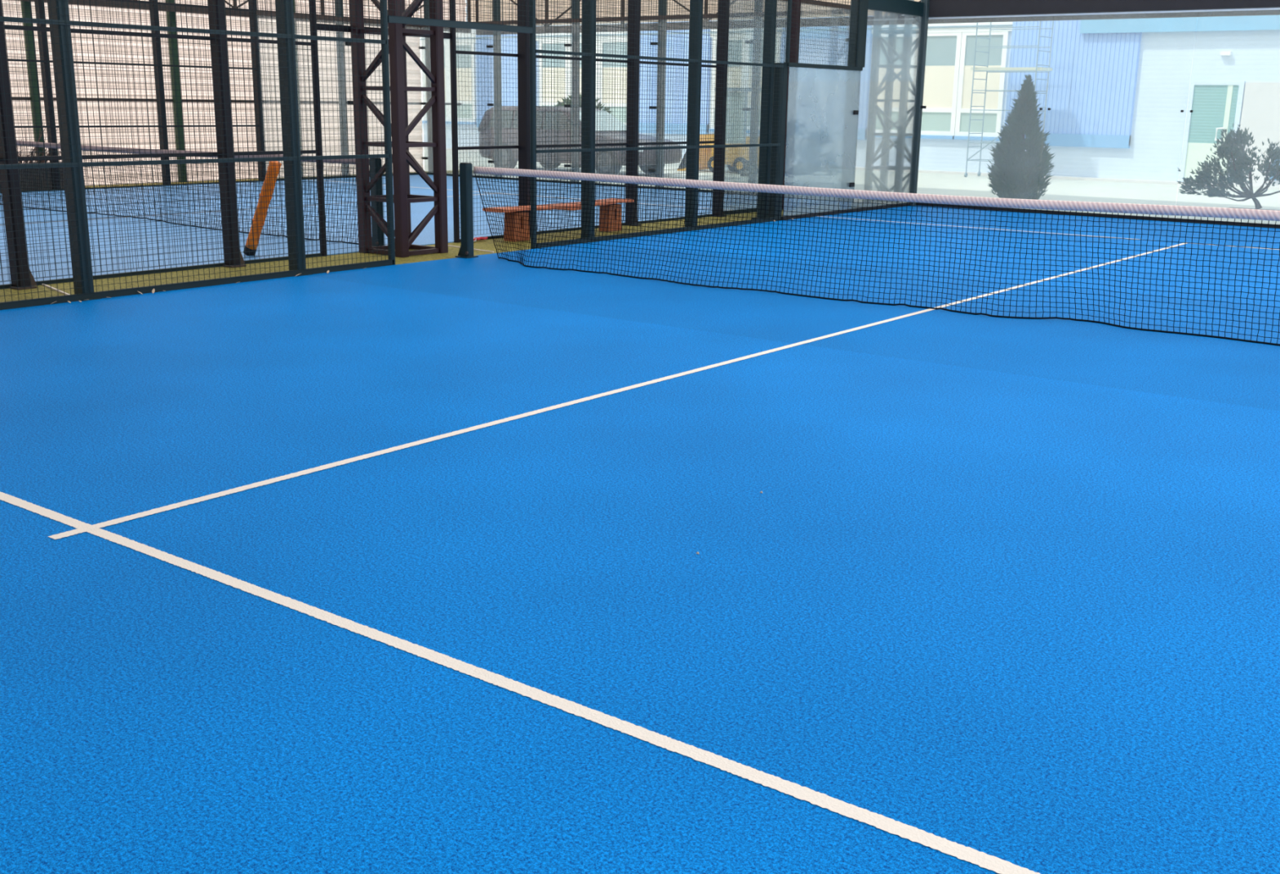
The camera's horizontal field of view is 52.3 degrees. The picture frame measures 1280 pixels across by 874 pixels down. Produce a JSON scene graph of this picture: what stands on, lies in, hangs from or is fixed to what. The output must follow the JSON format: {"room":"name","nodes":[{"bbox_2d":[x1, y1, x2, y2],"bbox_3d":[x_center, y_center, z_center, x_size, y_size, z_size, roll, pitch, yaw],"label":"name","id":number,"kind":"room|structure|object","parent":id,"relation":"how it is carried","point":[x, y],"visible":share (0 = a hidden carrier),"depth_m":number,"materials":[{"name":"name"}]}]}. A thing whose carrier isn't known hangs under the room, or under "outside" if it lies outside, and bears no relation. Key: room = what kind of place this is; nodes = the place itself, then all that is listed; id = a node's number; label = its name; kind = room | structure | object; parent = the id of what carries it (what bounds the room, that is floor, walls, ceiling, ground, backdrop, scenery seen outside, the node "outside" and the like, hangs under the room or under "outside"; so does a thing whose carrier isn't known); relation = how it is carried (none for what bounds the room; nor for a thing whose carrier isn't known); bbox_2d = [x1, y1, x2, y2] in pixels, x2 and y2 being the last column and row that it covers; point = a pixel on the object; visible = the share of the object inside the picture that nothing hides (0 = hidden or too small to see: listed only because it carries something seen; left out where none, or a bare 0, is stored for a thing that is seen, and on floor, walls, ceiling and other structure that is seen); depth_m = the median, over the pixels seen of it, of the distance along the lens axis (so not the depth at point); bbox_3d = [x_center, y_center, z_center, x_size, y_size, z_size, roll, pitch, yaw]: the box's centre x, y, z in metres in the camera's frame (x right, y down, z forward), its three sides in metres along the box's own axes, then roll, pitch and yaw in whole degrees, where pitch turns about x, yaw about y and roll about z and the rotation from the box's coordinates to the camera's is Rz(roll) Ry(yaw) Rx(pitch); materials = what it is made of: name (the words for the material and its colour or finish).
{"room":"padel court","nodes":[
{"label":"padel court","id":0,"kind":"room"},
{"bbox_2d":[20,0,45,162],"bbox_3d":[-9.859,-6.628,20.986,0.120,5.170,0.120,12,18,36],"label":"wall column","id":1,"kind":"structure","parent":0,"point":[29,33],"depth_m":21.13,"materials":[{"name":"black metal"}]},
{"bbox_2d":[165,0,186,182],"bbox_3d":[-8.264,-7.124,23.018,0.120,5.170,0.120,12,18,36],"label":"wall column","id":2,"kind":"structure","parent":0,"point":[173,86],"depth_m":23.21,"materials":[{"name":"black metal"}]},
{"bbox_2d":[25,172,416,191],"bbox_3d":[-10.933,-3.640,19.711,0.950,0.042,24.000,12,18,36],"label":"strip","id":3,"kind":"object","parent":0,"point":[246,180],"depth_m":23.37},
{"bbox_2d":[0,162,64,191],"bbox_3d":[-10.805,-3.906,19.837,0.060,0.440,4.450,12,18,36],"label":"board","id":4,"kind":"object","parent":3,"relation":"on","point":[37,180],"visible":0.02,"depth_m":21.12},
{"bbox_2d":[17,124,60,163],"bbox_3d":[-10.053,-4.544,21.116,0.250,1.059,2.009,12,18,36],"label":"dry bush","id":5,"kind":"object","parent":3,"relation":"on","point":[42,153],"visible":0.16,"depth_m":21.27,"materials":[{"name":"brown plant"}]},
{"bbox_2d":[0,0,266,193],"bbox_3d":[-9.344,-5.922,20.546,0.175,4.036,8.078,12,18,36],"label":"mesh fence","id":6,"kind":"object","parent":3,"relation":"on","point":[46,69],"visible":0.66,"depth_m":21.86,"materials":[{"name":"metal"}]},
{"bbox_2d":[1,0,466,186],"bbox_3d":[-13.027,-5.722,17.157,0.030,5.220,30.300,12,18,36],"label":"wall","id":7,"kind":"structure","parent":0,"point":[413,70],"depth_m":23.82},
{"bbox_2d":[12,97,421,105],"bbox_3d":[-9.431,-5.683,21.916,0.040,0.050,18.000,12,18,36],"label":"trim","id":8,"kind":"structure","parent":7,"relation":"attached to","point":[13,98],"depth_m":23.47,"materials":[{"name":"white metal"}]},
{"bbox_2d":[13,0,470,30],"bbox_3d":[-9.184,-7.749,21.251,0.100,1.330,18.100,12,18,36],"label":"roof truss","id":9,"kind":"object","parent":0,"point":[193,11],"visible":0.19,"depth_m":23.11,"materials":[{"name":"brown metal"}]},
{"bbox_2d":[293,0,303,177],"bbox_3d":[-6.676,-7.617,25.042,0.120,5.170,0.120,12,18,36],"label":"wall column","id":10,"kind":"structure","parent":0,"point":[295,21],"depth_m":25.25,"materials":[{"name":"metal"}]},
{"bbox_2d":[255,0,423,181],"bbox_3d":[-5.739,-7.036,25.161,0.220,4.032,4.004,12,18,36],"label":"glass wall","id":11,"kind":"structure","parent":0,"point":[340,52],"depth_m":25.16,"materials":[{"name":"clear glass"}]},
{"bbox_2d":[0,174,712,284],"bbox_3d":[-6.580,-2.758,16.510,10.000,0.053,20.000,12,18,36],"label":"floor","id":12,"kind":"structure","parent":0,"point":[419,211],"depth_m":16.26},
{"bbox_2d":[0,140,369,244],"bbox_3d":[-6.599,-3.219,16.408,9.548,0.896,0.218,12,18,36],"label":"net","id":13,"kind":"object","parent":12,"relation":"on","point":[53,145],"visible":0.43,"depth_m":15.63,"materials":[{"name":"black fabric"}]},
{"bbox_2d":[243,160,281,256],"bbox_3d":[-3.649,-2.203,12.577,0.501,0.936,0.117,8,16,26],"label":"pole","id":14,"kind":"object","parent":12,"relation":"on","point":[271,183],"visible":0.71,"depth_m":12.54,"materials":[{"name":"orange wood"}]},
{"bbox_2d":[368,158,384,246],"bbox_3d":[-2.754,-2.436,13.548,0.190,0.915,0.160,12,18,36],"label":"net post","id":15,"kind":"object","parent":12,"relation":"on","point":[378,205],"visible":0.57,"depth_m":13.49,"materials":[{"name":"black metal"}]},
{"bbox_2d":[0,209,782,302],"bbox_3d":[-2.773,-1.670,12.494,1.100,0.054,22.000,12,18,36],"label":"strip","id":16,"kind":"object","parent":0,"point":[481,246],"visible":0.32,"depth_m":12.27,"materials":[{"name":"yellow"}]},
{"bbox_2d":[0,0,327,290],"bbox_3d":[-5.191,-3.055,9.606,0.183,4.036,7.128,12,18,36],"label":"mesh fence","id":17,"kind":"object","parent":16,"relation":"on","point":[6,89],"visible":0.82,"depth_m":11.39,"materials":[{"name":"metal"}]},
{"bbox_2d":[0,0,395,310],"bbox_3d":[-4.458,-2.898,9.038,0.175,4.036,7.078,12,18,36],"label":"mesh fence","id":18,"kind":"object","parent":16,"relation":"on","point":[60,22],"visible":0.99,"depth_m":10.39,"materials":[{"name":"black metal"}]},
{"bbox_2d":[349,0,448,257],"bbox_3d":[-2.368,-4.366,12.632,0.645,5.180,0.645,12,18,36],"label":"lattice column","id":19,"kind":"object","parent":16,"relation":"on","point":[402,157],"visible":0.9,"depth_m":12.83,"materials":[{"name":"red metal"}]},
{"bbox_2d":[473,236,487,241],"bbox_3d":[-1.817,-2.184,14.388,0.099,0.050,0.280,12,18,36],"label":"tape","id":20,"kind":"object","parent":16,"relation":"on","point":[475,239],"visible":0.56,"depth_m":14.42,"materials":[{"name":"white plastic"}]},
{"bbox_2d":[316,0,729,243],"bbox_3d":[-0.920,-4.383,15.049,0.183,4.036,6.959,12,18,36],"label":"mesh fence","id":21,"kind":"object","parent":16,"relation":"on","point":[523,39],"visible":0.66,"depth_m":15.35,"materials":[{"name":"metal"}]},
{"bbox_2d":[482,198,634,241],"bbox_3d":[-0.904,-2.528,15.142,0.316,0.373,2.320,12,18,36],"label":"bench","id":22,"kind":"object","parent":16,"relation":"on","point":[511,233],"visible":0.68,"depth_m":14.62,"materials":[{"name":"brown wood"}]},
{"bbox_2d":[387,0,859,248],"bbox_3d":[0.376,-4.401,15.200,0.175,4.036,8.872,12,18,36],"label":"mesh fence","id":23,"kind":"object","parent":16,"relation":"on","point":[588,54],"visible":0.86,"depth_m":14.78,"materials":[{"name":"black metal"}]},
{"bbox_2d":[418,0,859,199],"bbox_3d":[-0.456,-6.609,23.816,10.052,4.032,0.215,12,18,36],"label":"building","id":24,"kind":"structure","parent":0,"point":[465,88],"depth_m":25.77,"materials":[{"name":"clear glass"}]},
{"bbox_2d":[0,205,1279,873],"bbox_3d":[2.247,-0.959,10.024,10.000,0.053,20.000,12,18,36],"label":"floor","id":25,"kind":"structure","parent":0,"point":[397,569],"depth_m":4.36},
{"bbox_2d":[455,162,478,258],"bbox_3d":[-1.720,-2.225,12.788,0.190,0.915,0.160,12,18,36],"label":"net post","id":26,"kind":"object","parent":25,"relation":"on","point":[466,250],"visible":1,"depth_m":12.74,"materials":[{"name":"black metal"}]},
{"bbox_2d":[473,166,1279,346],"bbox_3d":[2.332,-1.424,9.893,9.869,0.922,0.358,11,17,34],"label":"net","id":27,"kind":"object","parent":25,"relation":"on","point":[1163,210],"visible":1,"depth_m":10.08,"materials":[{"name":"black fabric"}]},
{"bbox_2d":[471,0,920,26],"bbox_3d":[4.398,-8.415,22.521,20.600,2.140,0.030,12,18,36],"label":"wall","id":28,"kind":"structure","parent":0,"point":[609,6],"depth_m":26.51,"materials":[{"name":"white paint"}]},
{"bbox_2d":[723,0,850,214],"bbox_3d":[2.358,-5.394,19.228,0.242,4.020,3.910,12,18,36],"label":"wire mesh fence","id":29,"kind":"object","parent":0,"point":[837,61],"depth_m":18.65,"materials":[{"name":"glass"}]},
{"bbox_2d":[751,0,924,221],"bbox_3d":[2.936,-5.237,18.670,0.445,4.030,4.150,12,18,36],"label":"glass wall","id":30,"kind":"structure","parent":0,"point":[823,114],"depth_m":18.58,"materials":[{"name":"clear glass"}]},
{"bbox_2d":[422,149,1279,224],"bbox_3d":[-6.651,-4.282,22.665,90.000,0.090,70.000,12,18,36],"label":"pavement","id":31,"kind":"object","parent":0,"point":[949,184],"depth_m":25.10,"materials":[{"name":"grey concrete"}]},
{"bbox_2d":[555,93,613,168],"bbox_3d":[-1.438,-7.360,31.276,2.214,1.756,1.243,12,18,36],"label":"leafy bush","id":32,"kind":"object","parent":31,"relation":"on","point":[567,100],"visible":0.06,"depth_m":31.03,"materials":[{"name":"green plant"}]},
{"bbox_2d":[493,106,683,174],"bbox_3d":[-1.365,-6.663,29.197,4.800,1.440,1.980,12,18,36],"label":"estate car","id":33,"kind":"object","parent":31,"relation":"on","point":[508,114],"visible":0.31,"depth_m":28.62,"materials":[{"name":"grey paint"}]},
{"bbox_2d":[677,88,715,172],"bbox_3d":[1.960,-7.156,30.377,1.950,1.910,0.960,12,18,36],"label":"loader","id":34,"kind":"object","parent":31,"relation":"on","point":[708,161],"visible":0.08,"depth_m":30.71,"materials":[{"name":"yellow paint"}]},
{"bbox_2d":[418,8,1279,190],"bbox_3d":[6.408,-10.064,37.120,56.000,4.330,9.250,12,18,36],"label":"office building","id":35,"kind":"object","parent":31,"relation":"on","point":[1118,90],"visible":0.21,"depth_m":29.11,"materials":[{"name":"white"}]},
{"bbox_2d":[542,67,564,102],"bbox_3d":[-2.518,-10.374,38.373,0.910,0.980,0.020,12,18,36],"label":"blind","id":36,"kind":"object","parent":35,"relation":"hanging from","point":[562,73],"depth_m":38.38,"materials":[{"name":"beige fabric"}]},
{"bbox_2d":[579,67,581,94],"bbox_3d":[-1.611,-10.189,37.707,0.910,0.980,0.020,12,18,36],"label":"blind","id":37,"kind":"object","parent":35,"relation":"hanging from","point":[580,68],"depth_m":37.75,"materials":[{"name":"beige fabric"}]},
{"bbox_2d":[602,67,626,103],"bbox_3d":[-0.705,-10.004,37.041,0.910,0.980,0.020,12,18,36],"label":"blind","id":38,"kind":"object","parent":35,"relation":"hanging from","point":[620,73],"depth_m":37.04,"materials":[{"name":"beige fabric"}]},
{"bbox_2d":[922,66,955,108],"bbox_3d":[7.119,-8.409,31.291,0.910,0.980,0.020,12,18,36],"label":"blind","id":39,"kind":"object","parent":35,"relation":"hanging from","point":[939,91],"depth_m":31.23,"materials":[{"name":"beige fabric"}]},
{"bbox_2d":[961,65,1000,109],"bbox_3d":[8.026,-8.225,30.625,0.910,0.980,0.020,12,18,36],"label":"blind","id":40,"kind":"object","parent":35,"relation":"hanging from","point":[993,99],"depth_m":30.63,"materials":[{"name":"beige fabric"}]},
{"bbox_2d":[1220,51,1231,55],"bbox_3d":[12.274,-8.036,27.285,0.200,0.080,0.100,12,18,36],"label":"wall lamp","id":41,"kind":"object","parent":35,"relation":"attached to","point":[1222,53],"depth_m":27.25,"materials":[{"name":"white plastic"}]},
{"bbox_2d":[964,21,1053,177],"bbox_3d":[8.329,-7.695,29.396,1.650,3.628,0.847,12,18,36],"label":"scaffold","id":42,"kind":"object","parent":31,"relation":"on","point":[987,69],"visible":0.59,"depth_m":29.32,"materials":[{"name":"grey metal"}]},
{"bbox_2d":[986,74,1056,199],"bbox_3d":[6.303,-4.893,21.416,1.128,2.105,1.096,-3,15,-14],"label":"thuja","id":43,"kind":"object","parent":31,"relation":"on","point":[1015,169],"visible":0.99,"depth_m":21.25,"materials":[{"name":"green plant"}]},
{"bbox_2d":[1228,207,1279,210],"bbox_3d":[10.448,-3.424,20.072,2.700,0.050,0.500,12,18,36],"label":"planter","id":44,"kind":"object","parent":31,"relation":"on","point":[1228,207],"visible":0.14,"depth_m":20.80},
{"bbox_2d":[1177,123,1279,209],"bbox_3d":[9.643,-4.256,20.474,2.355,1.350,1.255,12,18,36],"label":"pine shrub","id":45,"kind":"object","parent":44,"relation":"on","point":[1232,148],"visible":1,"depth_m":20.54,"materials":[{"name":"green plant"}]},
{"bbox_2d":[475,0,1279,35],"bbox_3d":[5.253,-7.634,21.762,22.150,1.370,0.100,12,18,36],"label":"roof truss","id":46,"kind":"object","parent":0,"point":[1269,12],"visible":0.34,"depth_m":21.18,"materials":[{"name":"brown metal"}]},
{"bbox_2d":[909,0,1279,228],"bbox_3d":[8.301,-4.794,17.229,10.035,4.010,0.160,12,18,36],"label":"glass wall","id":47,"kind":"structure","parent":0,"point":[935,9],"depth_m":18.95,"materials":[{"name":"clear glass"}]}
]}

